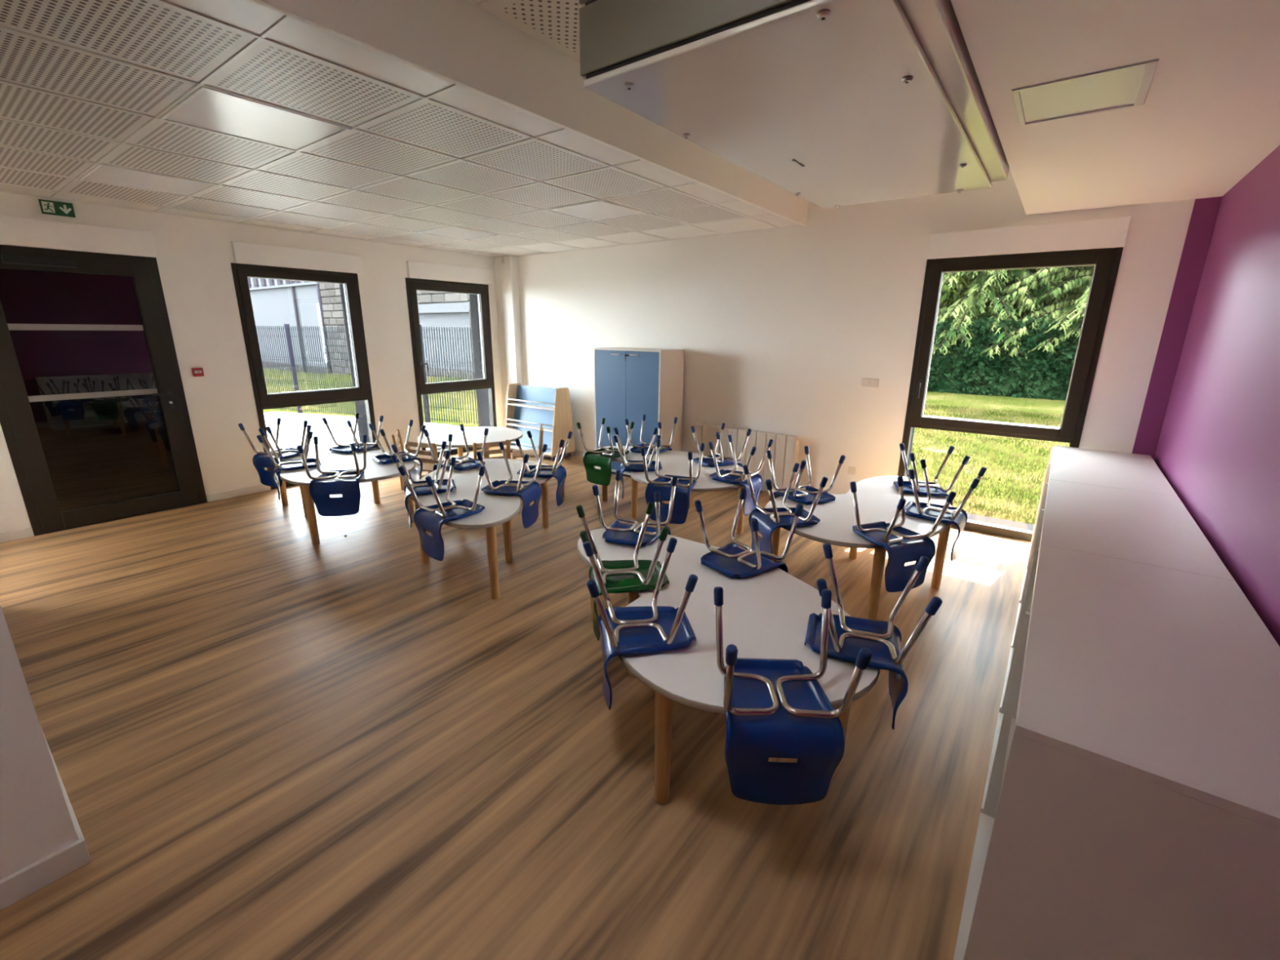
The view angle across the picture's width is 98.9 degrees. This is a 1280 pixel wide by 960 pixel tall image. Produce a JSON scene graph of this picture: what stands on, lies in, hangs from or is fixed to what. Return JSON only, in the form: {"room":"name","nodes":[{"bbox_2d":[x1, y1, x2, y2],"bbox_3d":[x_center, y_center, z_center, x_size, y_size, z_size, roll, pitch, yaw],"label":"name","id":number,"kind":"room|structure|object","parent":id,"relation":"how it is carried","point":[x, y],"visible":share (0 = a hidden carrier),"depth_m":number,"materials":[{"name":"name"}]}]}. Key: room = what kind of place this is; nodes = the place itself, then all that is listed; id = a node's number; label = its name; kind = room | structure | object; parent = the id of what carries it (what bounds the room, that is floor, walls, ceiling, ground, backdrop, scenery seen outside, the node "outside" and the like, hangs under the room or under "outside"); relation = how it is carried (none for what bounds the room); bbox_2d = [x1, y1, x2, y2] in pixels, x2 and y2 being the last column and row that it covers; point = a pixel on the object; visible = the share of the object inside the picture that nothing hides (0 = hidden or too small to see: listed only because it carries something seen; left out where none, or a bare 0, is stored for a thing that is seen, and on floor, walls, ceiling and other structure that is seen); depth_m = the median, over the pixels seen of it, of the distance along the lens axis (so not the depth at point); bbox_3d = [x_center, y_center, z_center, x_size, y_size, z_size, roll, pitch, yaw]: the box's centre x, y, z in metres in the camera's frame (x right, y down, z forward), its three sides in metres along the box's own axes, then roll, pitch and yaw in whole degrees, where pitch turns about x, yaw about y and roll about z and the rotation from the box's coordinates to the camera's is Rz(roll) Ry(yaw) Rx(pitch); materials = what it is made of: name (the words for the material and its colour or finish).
{"room":"classroom","nodes":[
{"label":"classroom","id":0,"kind":"room"},
{"bbox_2d":[0,604,78,879],"bbox_3d":[-3.419,-0.476,2.404,4.080,3.200,0.280,12,19,35],"label":"wall","id":1,"kind":"structure","parent":0,"point":[36,823],"depth_m":1.56,"materials":[{"name":"white paint"}]},
{"bbox_2d":[0,722,91,910],"bbox_3d":[-3.414,0.834,2.757,4.085,0.085,0.292,12,19,35],"label":"baseboard","id":2,"kind":"structure","parent":1,"relation":"attached to","point":[22,883],"depth_m":1.62,"materials":[{"name":"white wood"}]},
{"bbox_2d":[0,191,503,533],"bbox_3d":[-3.541,-1.404,5.800,0.360,3.200,5.750,12,19,35],"label":"wall","id":3,"kind":"structure","parent":0,"point":[195,255],"depth_m":5.14,"materials":[{"name":"white paint"}]},
{"bbox_2d":[38,199,75,217],"bbox_3d":[-4.387,-2.045,4.125,0.022,0.098,0.178,12,19,35],"label":"exit sign","id":4,"kind":"object","parent":3,"relation":"attached to","point":[47,206],"visible":1,"depth_m":4.12,"materials":[{"name":"green plastic"}]},
{"bbox_2d":[0,215,207,536],"bbox_3d":[-4.529,-0.831,4.516,0.390,2.355,1.125,12,19,35],"label":"door","id":5,"kind":"structure","parent":3,"relation":"in","point":[95,420],"depth_m":4.57,"materials":[{"name":"brown metal"}]},
{"bbox_2d":[0,484,271,542],"bbox_3d":[-3.461,-0.039,5.977,0.012,0.075,5.000,12,19,35],"label":"baseboard","id":6,"kind":"structure","parent":3,"relation":"attached to","point":[15,535],"depth_m":5.22,"materials":[{"name":"white wood"}]},
{"bbox_2d":[191,367,204,376],"bbox_3d":[-3.997,-0.976,4.952,0.038,0.076,0.076,12,19,35],"label":"fire alarm","id":7,"kind":"object","parent":3,"relation":"attached to","point":[197,371],"visible":1,"depth_m":4.94,"materials":[{"name":"red plastic"}]},
{"bbox_2d":[231,240,377,489],"bbox_3d":[-3.566,-1.181,5.865,0.518,2.375,1.230,12,19,35],"label":"window","id":8,"kind":"structure","parent":3,"relation":"in","point":[255,260],"depth_m":5.57,"materials":[{"name":"brown metal"}]},
{"bbox_2d":[404,260,497,457],"bbox_3d":[-2.527,-1.535,7.193,0.518,2.375,1.245,12,19,35],"label":"window","id":9,"kind":"structure","parent":3,"relation":"in","point":[421,276],"depth_m":7.04,"materials":[{"name":"brown metal"}]},
{"bbox_2d":[0,0,802,257],"bbox_3d":[-1.732,-2.144,4.143,4.205,0.092,5.120,12,19,35],"label":"ceiling","id":10,"kind":"structure","parent":0,"point":[85,84],"depth_m":2.87,"materials":[{"name":"white paint"}]},
{"bbox_2d":[78,164,217,197],"bbox_3d":[-3.240,-1.980,3.615,0.591,0.034,0.586,12,19,35],"label":"recessed light","id":11,"kind":"object","parent":10,"relation":"in","point":[101,174],"visible":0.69,"depth_m":3.60,"materials":[{"name":"white plastic"}]},
{"bbox_2d":[159,86,351,151],"bbox_3d":[-1.792,-1.681,2.562,0.591,0.034,0.586,12,19,35],"label":"recessed light","id":12,"kind":"object","parent":10,"relation":"in","point":[209,109],"visible":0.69,"depth_m":2.54,"materials":[{"name":"white plastic"}]},
{"bbox_2d":[417,226,502,240],"bbox_3d":[-1.793,-2.473,5.465,0.591,0.034,0.586,12,19,35],"label":"recessed light","id":13,"kind":"object","parent":10,"relation":"in","point":[452,232],"visible":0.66,"depth_m":5.46,"materials":[{"name":"white plastic"}]},
{"bbox_2d":[544,200,648,222],"bbox_3d":[-0.345,-2.174,4.412,0.591,0.034,0.586,12,19,35],"label":"recessed light","id":14,"kind":"object","parent":10,"relation":"in","point":[597,211],"visible":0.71,"depth_m":4.41,"materials":[{"name":"white plastic"}]},
{"bbox_2d":[0,445,1031,959],"bbox_3d":[-1.574,0.938,2.972,7.550,0.200,8.700,12,19,35],"label":"floor","id":15,"kind":"structure","parent":0,"point":[265,742],"depth_m":2.12,"materials":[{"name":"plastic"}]},
{"bbox_2d":[269,446,414,545],"bbox_3d":[-2.606,0.074,4.751,1.691,0.515,0.971,14,20,41],"label":"table","id":16,"kind":"object","parent":15,"relation":"on","point":[374,472],"visible":0.59,"depth_m":4.45,"materials":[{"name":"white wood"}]},
{"bbox_2d":[238,417,307,487],"bbox_3d":[-3.141,-0.239,4.780,0.370,0.545,0.390,7,16,21],"label":"chair","id":17,"kind":"object","parent":16,"relation":"on","point":[260,460],"visible":0.83,"depth_m":4.72,"materials":[{"name":"blue plastic"}]},
{"bbox_2d":[256,424,320,500],"bbox_3d":[-2.805,-0.138,4.420,0.390,0.545,0.370,-9,18,-31],"label":"chair","id":18,"kind":"object","parent":16,"relation":"on","point":[291,464],"visible":0.87,"depth_m":4.39,"materials":[{"name":"blue plastic"}]},
{"bbox_2d":[297,435,367,516],"bbox_3d":[-2.226,-0.033,4.053,0.370,0.545,0.390,-3,16,-13],"label":"chair","id":19,"kind":"object","parent":16,"relation":"on","point":[345,482],"visible":1,"depth_m":3.97,"materials":[{"name":"blue plastic"}]},
{"bbox_2d":[322,413,383,453],"bbox_3d":[-2.638,-0.318,5.084,0.370,0.545,0.390,8,17,26],"label":"chair","id":20,"kind":"object","parent":16,"relation":"on","point":[341,448],"visible":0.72,"depth_m":5.05,"materials":[{"name":"blue plastic"}]},
{"bbox_2d":[368,419,426,481],"bbox_3d":[-2.070,-0.210,4.708,0.390,0.545,0.370,-12,19,-37],"label":"chair","id":21,"kind":"object","parent":16,"relation":"on","point":[415,474],"visible":0.73,"depth_m":4.71,"materials":[{"name":"blue plastic"}]},
{"bbox_2d":[391,429,431,489],"bbox_3d":[-2.364,-0.225,5.740,0.335,0.575,0.340,-4,16,-15],"label":"wooden chair","id":22,"kind":"object","parent":15,"relation":"on","point":[397,433],"visible":0.35,"depth_m":5.71,"materials":[{"name":"brown wood"}]},
{"bbox_2d":[404,440,444,481],"bbox_3d":[-2.017,-0.119,5.362,0.340,0.575,0.335,7,16,21],"label":"wooden chair","id":23,"kind":"object","parent":15,"relation":"on","point":[428,467],"visible":0.24,"depth_m":5.17,"materials":[{"name":"brown wood"}]},
{"bbox_2d":[417,426,523,459],"bbox_3d":[-1.796,-0.232,5.895,1.074,0.515,1.074,3,15,8],"label":"round table","id":24,"kind":"object","parent":15,"relation":"on","point":[473,434],"visible":0.47,"depth_m":5.79,"materials":[{"name":"white laminate"}]},
{"bbox_2d":[409,458,552,599],"bbox_3d":[-1.160,0.285,4.022,0.971,0.515,1.691,0,15,-1],"label":"table","id":25,"kind":"object","parent":15,"relation":"on","point":[499,509],"visible":0.66,"depth_m":3.71,"materials":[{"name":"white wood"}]},
{"bbox_2d":[390,440,456,528],"bbox_3d":[-1.494,0.037,3.817,0.390,0.545,0.370,-6,17,-22],"label":"chair","id":26,"kind":"object","parent":25,"relation":"on","point":[420,487],"visible":0.84,"depth_m":3.80,"materials":[{"name":"blue plastic"}]},
{"bbox_2d":[398,457,485,560],"bbox_3d":[-1.166,0.177,3.316,0.370,0.545,0.390,14,20,41],"label":"chair","id":27,"kind":"object","parent":25,"relation":"on","point":[431,518],"visible":1,"depth_m":3.27,"materials":[{"name":"blue plastic"}]},
{"bbox_2d":[423,423,488,471],"bbox_3d":[-1.485,-0.152,4.511,0.390,0.545,0.370,12,19,35],"label":"chair","id":28,"kind":"object","parent":25,"relation":"on","point":[468,463],"visible":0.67,"depth_m":4.48,"materials":[{"name":"blue plastic"}]},
{"bbox_2d":[475,441,547,528],"bbox_3d":[-0.882,0.041,3.823,0.390,0.545,0.370,3,16,11],"label":"chair","id":29,"kind":"object","parent":25,"relation":"on","point":[530,491],"visible":1,"depth_m":3.81,"materials":[{"name":"blue plastic"}]},
{"bbox_2d":[515,431,572,506],"bbox_3d":[-0.746,-0.084,4.284,0.390,0.545,0.370,1,15,3],"label":"chair","id":30,"kind":"object","parent":25,"relation":"on","point":[558,472],"visible":0.83,"depth_m":4.27,"materials":[{"name":"blue plastic"}]},
{"bbox_2d":[472,439,509,458],"bbox_3d":[-1.494,-0.125,5.402,0.340,0.575,0.335,-9,18,-30],"label":"wooden chair","id":31,"kind":"object","parent":15,"relation":"on","point":[475,446],"visible":0.29,"depth_m":5.22,"materials":[{"name":"brown wood"}]},
{"bbox_2d":[512,425,543,459],"bbox_3d":[-1.219,-0.285,5.996,0.335,0.575,0.340,-2,16,-11],"label":"wooden chair","id":32,"kind":"object","parent":15,"relation":"on","point":[516,453],"visible":0.53,"depth_m":5.91,"materials":[{"name":"brown wood"}]},
{"bbox_2d":[504,382,575,461],"bbox_3d":[-1.330,-0.772,7.151,0.910,0.905,0.419,12,19,35],"label":"bookcase","id":33,"kind":"object","parent":15,"relation":"on","point":[528,408],"visible":0.91,"depth_m":7.05,"materials":[{"name":"brown wood"}]},
{"bbox_2d":[593,346,684,477],"bbox_3d":[-0.034,-0.751,6.154,0.910,1.410,0.470,12,19,35],"label":"cabinet","id":34,"kind":"object","parent":15,"relation":"on","point":[649,383],"visible":0.84,"depth_m":5.90,"materials":[{"name":"blue wood"}]},
{"bbox_2d":[596,445,751,534],"bbox_3d":[0.238,0.099,4.746,0.971,0.515,1.691,-8,17,-28],"label":"table","id":35,"kind":"object","parent":15,"relation":"on","point":[676,463],"visible":0.38,"depth_m":4.48,"materials":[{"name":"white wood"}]},
{"bbox_2d":[576,417,634,485],"bbox_3d":[-0.298,-0.251,4.909,0.370,0.545,0.390,12,19,35],"label":"chair","id":36,"kind":"object","parent":35,"relation":"on","point":[602,458],"visible":0.97,"depth_m":4.86,"materials":[{"name":"green plastic"}]},
{"bbox_2d":[613,427,662,499],"bbox_3d":[-0.019,-0.130,4.474,0.390,0.545,0.370,0,15,-2],"label":"chair","id":37,"kind":"object","parent":35,"relation":"on","point":[626,465],"visible":0.91,"depth_m":4.45,"materials":[{"name":"blue plastic"}]},
{"bbox_2d":[624,414,677,454],"bbox_3d":[0.099,-0.309,5.135,0.370,0.545,0.390,9,17,28],"label":"chair","id":38,"kind":"object","parent":35,"relation":"on","point":[637,449],"visible":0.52,"depth_m":5.12,"materials":[{"name":"blue plastic"}]},
{"bbox_2d":[640,439,705,524],"bbox_3d":[0.240,0.013,3.958,0.370,0.545,0.390,6,16,20],"label":"chair","id":39,"kind":"object","parent":35,"relation":"on","point":[662,484],"visible":0.86,"depth_m":3.89,"materials":[{"name":"blue plastic"}]},
{"bbox_2d":[690,422,751,489],"bbox_3d":[0.670,-0.180,4.681,0.390,0.545,0.370,-9,18,-30],"label":"chair","id":40,"kind":"object","parent":35,"relation":"on","point":[721,460],"visible":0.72,"depth_m":4.64,"materials":[{"name":"blue plastic"}]},
{"bbox_2d":[708,434,773,515],"bbox_3d":[0.741,-0.033,4.144,0.390,0.545,0.370,10,18,32],"label":"chair","id":41,"kind":"object","parent":35,"relation":"on","point":[734,477],"visible":0.94,"depth_m":4.12,"materials":[{"name":"blue plastic"}]},
{"bbox_2d":[577,528,879,804],"bbox_3d":[0.247,0.717,2.482,0.971,0.515,1.691,-5,16,-20],"label":"table","id":42,"kind":"object","parent":15,"relation":"on","point":[766,615],"visible":0.48,"depth_m":2.05,"materials":[{"name":"white laminate"}]},
{"bbox_2d":[576,502,669,640],"bbox_3d":[-0.079,0.418,2.466,0.390,0.545,0.370,-2,15,-9],"label":"chair","id":43,"kind":"object","parent":42,"relation":"on","point":[619,576],"visible":0.84,"depth_m":2.46,"materials":[{"name":"green plastic"}]},
{"bbox_2d":[591,470,677,546],"bbox_3d":[-0.025,0.266,3.025,0.370,0.545,0.390,6,16,18],"label":"chair","id":44,"kind":"object","parent":42,"relation":"on","point":[617,532],"visible":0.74,"depth_m":2.98,"materials":[{"name":"blue plastic"}]},
{"bbox_2d":[582,537,697,710],"bbox_3d":[-0.004,0.538,2.028,0.390,0.545,0.370,-2,15,-8],"label":"chair","id":45,"kind":"object","parent":42,"relation":"on","point":[624,630],"visible":1,"depth_m":2.01,"materials":[{"name":"blue plastic"}]},
{"bbox_2d":[694,488,803,578],"bbox_3d":[0.504,0.369,2.662,0.390,0.545,0.370,-12,20,-38],"label":"chair","id":46,"kind":"object","parent":42,"relation":"on","point":[731,560],"visible":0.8,"depth_m":2.63,"materials":[{"name":"blue plastic"}]},
{"bbox_2d":[713,586,871,804],"bbox_3d":[0.411,0.645,1.647,0.370,0.545,0.390,1,15,2],"label":"chair","id":47,"kind":"object","parent":42,"relation":"on","point":[774,708],"visible":1,"depth_m":1.57,"materials":[{"name":"blue plastic"}]},
{"bbox_2d":[804,542,942,729],"bbox_3d":[0.800,0.562,1.962,0.390,0.545,0.370,6,16,20],"label":"chair","id":48,"kind":"object","parent":42,"relation":"on","point":[847,635],"visible":0.98,"depth_m":1.95,"materials":[{"name":"blue plastic"}]},
{"bbox_2d":[764,475,952,620],"bbox_3d":[1.551,0.403,3.670,1.691,0.515,0.971,-11,19,-37],"label":"table","id":49,"kind":"object","parent":15,"relation":"on","point":[877,497],"visible":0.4,"depth_m":3.42,"materials":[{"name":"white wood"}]},
{"bbox_2d":[742,462,827,559],"bbox_3d":[0.845,0.208,3.261,0.390,0.545,0.370,-2,16,-11],"label":"chair","id":50,"kind":"object","parent":49,"relation":"on","point":[769,519],"visible":0.85,"depth_m":3.24,"materials":[{"name":"blue plastic"}]},
{"bbox_2d":[766,445,845,505],"bbox_3d":[1.112,0.081,3.736,0.370,0.545,0.390,-7,17,-26],"label":"chair","id":51,"kind":"object","parent":49,"relation":"on","point":[806,495],"visible":0.68,"depth_m":3.70,"materials":[{"name":"blue plastic"}]},
{"bbox_2d":[849,475,955,592],"bbox_3d":[1.371,0.293,2.966,0.370,0.545,0.390,-6,16,-21],"label":"chair","id":52,"kind":"object","parent":49,"relation":"on","point":[903,545],"visible":0.96,"depth_m":2.90,"materials":[{"name":"blue plastic"}]},
{"bbox_2d":[893,443,969,505],"bbox_3d":[2.029,0.046,3.893,0.390,0.545,0.370,4,16,13],"label":"chair","id":53,"kind":"object","parent":49,"relation":"on","point":[935,490],"visible":0.68,"depth_m":3.86,"materials":[{"name":"blue plastic"}]},
{"bbox_2d":[904,458,986,561],"bbox_3d":[1.837,0.189,3.362,0.390,0.545,0.370,12,19,35],"label":"chair","id":54,"kind":"object","parent":49,"relation":"on","point":[957,516],"visible":0.96,"depth_m":3.32,"materials":[{"name":"blue plastic"}]},
{"bbox_2d":[1018,445,1177,603],"bbox_3d":[2.914,0.297,3.560,0.558,0.800,1.237,12,19,35],"label":"storage unit","id":55,"kind":"object","parent":15,"relation":"on","point":[1114,469],"visible":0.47,"depth_m":3.38,"materials":[{"name":"white laminate"}]},
{"bbox_2d":[1048,445,1177,496],"bbox_3d":[2.924,-0.077,3.452,0.540,0.022,1.237,12,19,35],"label":"countertop","id":56,"kind":"structure","parent":55,"relation":"on","point":[1114,469],"depth_m":3.35,"materials":[{"name":"white plastic"}]},
{"bbox_2d":[953,544,1279,959],"bbox_3d":[1.394,0.815,1.616,0.558,0.800,1.299,12,19,35],"label":"storage unit","id":57,"kind":"object","parent":15,"relation":"on","point":[1131,806],"visible":1,"depth_m":1.17,"materials":[{"name":"white laminate"}]},
{"bbox_2d":[1000,717,1016,789],"bbox_3d":[1.208,0.873,1.363,0.518,0.018,0.620,12,19,35],"label":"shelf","id":58,"kind":"object","parent":57,"relation":"attached to","point":[1011,722],"depth_m":1.68,"materials":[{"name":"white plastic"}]},
{"bbox_2d":[1014,544,1279,829],"bbox_3d":[1.404,0.441,1.508,0.540,0.022,1.299,12,19,35],"label":"countertop","id":59,"kind":"structure","parent":57,"relation":"on","point":[1168,678],"depth_m":1.32,"materials":[{"name":"white laminate"}]},
{"bbox_2d":[999,479,1235,711],"bbox_3d":[2.163,0.552,2.600,0.558,0.800,1.247,12,19,35],"label":"storage unit","id":60,"kind":"object","parent":15,"relation":"on","point":[1158,530],"visible":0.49,"depth_m":2.38,"materials":[{"name":"white laminate"}]},
{"bbox_2d":[1039,479,1235,581],"bbox_3d":[2.173,0.179,2.492,0.540,0.022,1.247,12,19,35],"label":"countertop","id":61,"kind":"structure","parent":60,"relation":"on","point":[1153,529],"depth_m":2.34,"materials":[{"name":"white laminate"}]},
{"bbox_2d":[466,0,582,62],"bbox_3d":[0.608,-1.917,2.373,1.645,0.060,5.120,12,19,35],"label":"ceiling","id":62,"kind":"structure","parent":0,"point":[555,24],"depth_m":2.19,"materials":[{"name":"white paint"}]},
{"bbox_2d":[578,0,1009,208],"bbox_3d":[0.885,-1.631,2.310,1.015,0.444,2.246,12,19,35],"label":"ventilation unit","id":63,"kind":"object","parent":62,"relation":"hanging from","point":[835,104],"visible":1,"depth_m":1.78,"materials":[{"name":"white metal"}]},
{"bbox_2d":[517,168,1222,494],"bbox_3d":[1.101,-1.337,5.696,7.190,3.200,0.360,12,19,35],"label":"wall","id":64,"kind":"structure","parent":0,"point":[779,331],"depth_m":5.03,"materials":[{"name":"white paint"}]},
{"bbox_2d":[502,257,506,265],"bbox_3d":[-1.765,-2.839,7.111,0.056,0.090,0.057,12,19,35],"label":"sensor","id":65,"kind":"object","parent":64,"relation":"attached to","point":[504,260],"visible":1,"depth_m":7.09,"materials":[{"name":"white plastic"}]},
{"bbox_2d":[493,255,523,427],"bbox_3d":[-1.777,-1.718,7.534,0.340,2.520,0.120,12,19,35],"label":"column","id":66,"kind":"structure","parent":64,"relation":"attached to","point":[507,286],"depth_m":7.36,"materials":[{"name":"white paint"}]},
{"bbox_2d":[248,0,808,226],"bbox_3d":[-0.061,-1.986,2.878,0.030,0.484,5.120,12,19,35],"label":"beam","id":67,"kind":"structure","parent":64,"relation":"attached to","point":[459,42],"depth_m":2.29,"materials":[{"name":"white paint"}]},
{"bbox_2d":[571,449,791,492],"bbox_3d":[0.990,0.018,5.902,6.500,0.075,0.012,12,19,35],"label":"baseboard","id":68,"kind":"structure","parent":64,"relation":"attached to","point":[580,453],"depth_m":5.69,"materials":[{"name":"white"}]},
{"bbox_2d":[693,423,799,487],"bbox_3d":[1.083,-0.265,5.697,1.173,0.530,0.100,12,19,35],"label":"radiator","id":69,"kind":"object","parent":64,"relation":"attached to","point":[784,448],"visible":0.56,"depth_m":5.54,"materials":[{"name":"beige metal"}]},
{"bbox_2d":[847,466,856,475],"bbox_3d":[1.974,-0.088,5.104,0.072,0.076,0.014,12,19,35],"label":"wall socket","id":70,"kind":"object","parent":64,"relation":"attached to","point":[851,470],"visible":1,"depth_m":5.10,"materials":[{"name":"white plastic"}]},
{"bbox_2d":[861,377,879,387],"bbox_3d":[2.036,-0.862,4.849,0.147,0.076,0.014,12,19,35],"label":"wall switch","id":71,"kind":"object","parent":64,"relation":"attached to","point":[865,382],"visible":1,"depth_m":4.84,"materials":[{"name":"white plastic"}]},
{"bbox_2d":[897,216,1131,542],"bbox_3d":[2.901,-0.748,4.473,1.245,2.375,0.518,12,19,35],"label":"window","id":72,"kind":"structure","parent":64,"relation":"in","point":[1089,242],"depth_m":4.07,"materials":[{"name":"brown metal"}]},
{"bbox_2d":[1153,145,1279,646],"bbox_3d":[1.212,0.122,0.349,0.330,3.200,8.350,12,19,35],"label":"wall","id":73,"kind":"structure","parent":0,"point":[1218,449],"depth_m":2.43,"materials":[{"name":"purple paint"}]},
{"bbox_2d":[951,0,1279,215],"bbox_3d":[0.690,-1.256,0.390,1.005,0.570,8.350,12,19,35],"label":"ceiling","id":74,"kind":"structure","parent":73,"relation":"attached to","point":[1209,115],"depth_m":1.93,"materials":[{"name":"white paint"}]},
{"bbox_2d":[1011,58,1159,126],"bbox_3d":[1.593,-1.394,1.982,0.385,0.024,0.428,12,19,35],"label":"recessed light","id":75,"kind":"object","parent":74,"relation":"in","point":[1125,86],"visible":0.8,"depth_m":1.96,"materials":[{"name":"white plastic"}]},
{"label":"outside","id":76,"kind":"structure","parent":0,"visible":0},
{"bbox_2d":[262,368,1069,524],"bbox_3d":[-0.561,-2.285,14.098,50.000,0.600,38.000,12,19,35],"label":"lawn","id":77,"kind":"structure","parent":76,"point":[1029,405],"depth_m":10.12,"materials":[{"name":"green plant"}]},
{"bbox_2d":[247,277,475,379],"bbox_3d":[-10.126,-6.575,21.705,24.500,4.900,6.040,12,19,35],"label":"building","id":78,"kind":"structure","parent":77,"relation":"on","point":[275,302],"depth_m":18.74,"materials":[{"name":"grey metal"}]},
{"bbox_2d":[255,324,478,424],"bbox_3d":[-5.619,-2.053,10.378,8.881,1.730,0.087,6,16,19],"label":"mesh fence","id":79,"kind":"object","parent":77,"relation":"on","point":[286,326],"visible":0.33,"depth_m":10.42,"materials":[{"name":"black metal"}]},
{"bbox_2d":[931,272,970,359],"bbox_3d":[8.182,-7.313,17.803,5.604,8.193,5.912,-14,21,-42],"label":"conifer tree","id":80,"kind":"object","parent":77,"relation":"on","point":[957,277],"visible":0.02,"depth_m":16.06,"materials":[{"name":"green plant"}]},
{"bbox_2d":[908,403,1069,524],"bbox_3d":[5.162,-0.689,8.866,5.604,0.065,9.743,9,18,29],"label":"grass","id":81,"kind":"structure","parent":77,"relation":"on","point":[935,407],"depth_m":7.53,"materials":[{"name":"green plant"}]},
{"bbox_2d":[932,266,1074,361],"bbox_3d":[10.286,-6.902,15.981,5.254,8.392,5.745,12,19,35],"label":"conifer tree","id":82,"kind":"object","parent":77,"relation":"on","point":[979,301],"visible":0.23,"depth_m":15.08,"materials":[{"name":"green plant"}]},
{"bbox_2d":[926,315,1082,400],"bbox_3d":[8.841,-3.697,16.284,26.000,2.387,1.713,12,19,35],"label":"hedge","id":83,"kind":"object","parent":77,"relation":"on","point":[1047,375],"visible":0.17,"depth_m":14.84,"materials":[{"name":"green plant"}]},
{"bbox_2d":[966,268,1086,316],"bbox_3d":[13.147,-8.209,17.264,6.660,10.283,6.751,-3,16,-14],"label":"conifer tree","id":84,"kind":"object","parent":77,"relation":"on","point":[1082,268],"visible":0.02,"depth_m":16.86,"materials":[{"name":"plant"}]},
{"bbox_2d":[975,265,1094,359],"bbox_3d":[12.187,-6.588,14.131,5.702,8.790,5.454,8,17,27],"label":"conifer tree","id":85,"kind":"object","parent":77,"relation":"on","point":[1079,285],"visible":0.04,"depth_m":14.42,"materials":[{"name":"green plant"}]},
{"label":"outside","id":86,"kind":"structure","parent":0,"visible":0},
{"bbox_2d":[263,411,459,471],"bbox_3d":[-7.567,0.068,6.162,6.000,0.205,12.350,12,19,35],"label":"terrace","id":87,"kind":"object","parent":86,"point":[291,430],"visible":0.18,"depth_m":9.33,"materials":[{"name":"grey concrete"}]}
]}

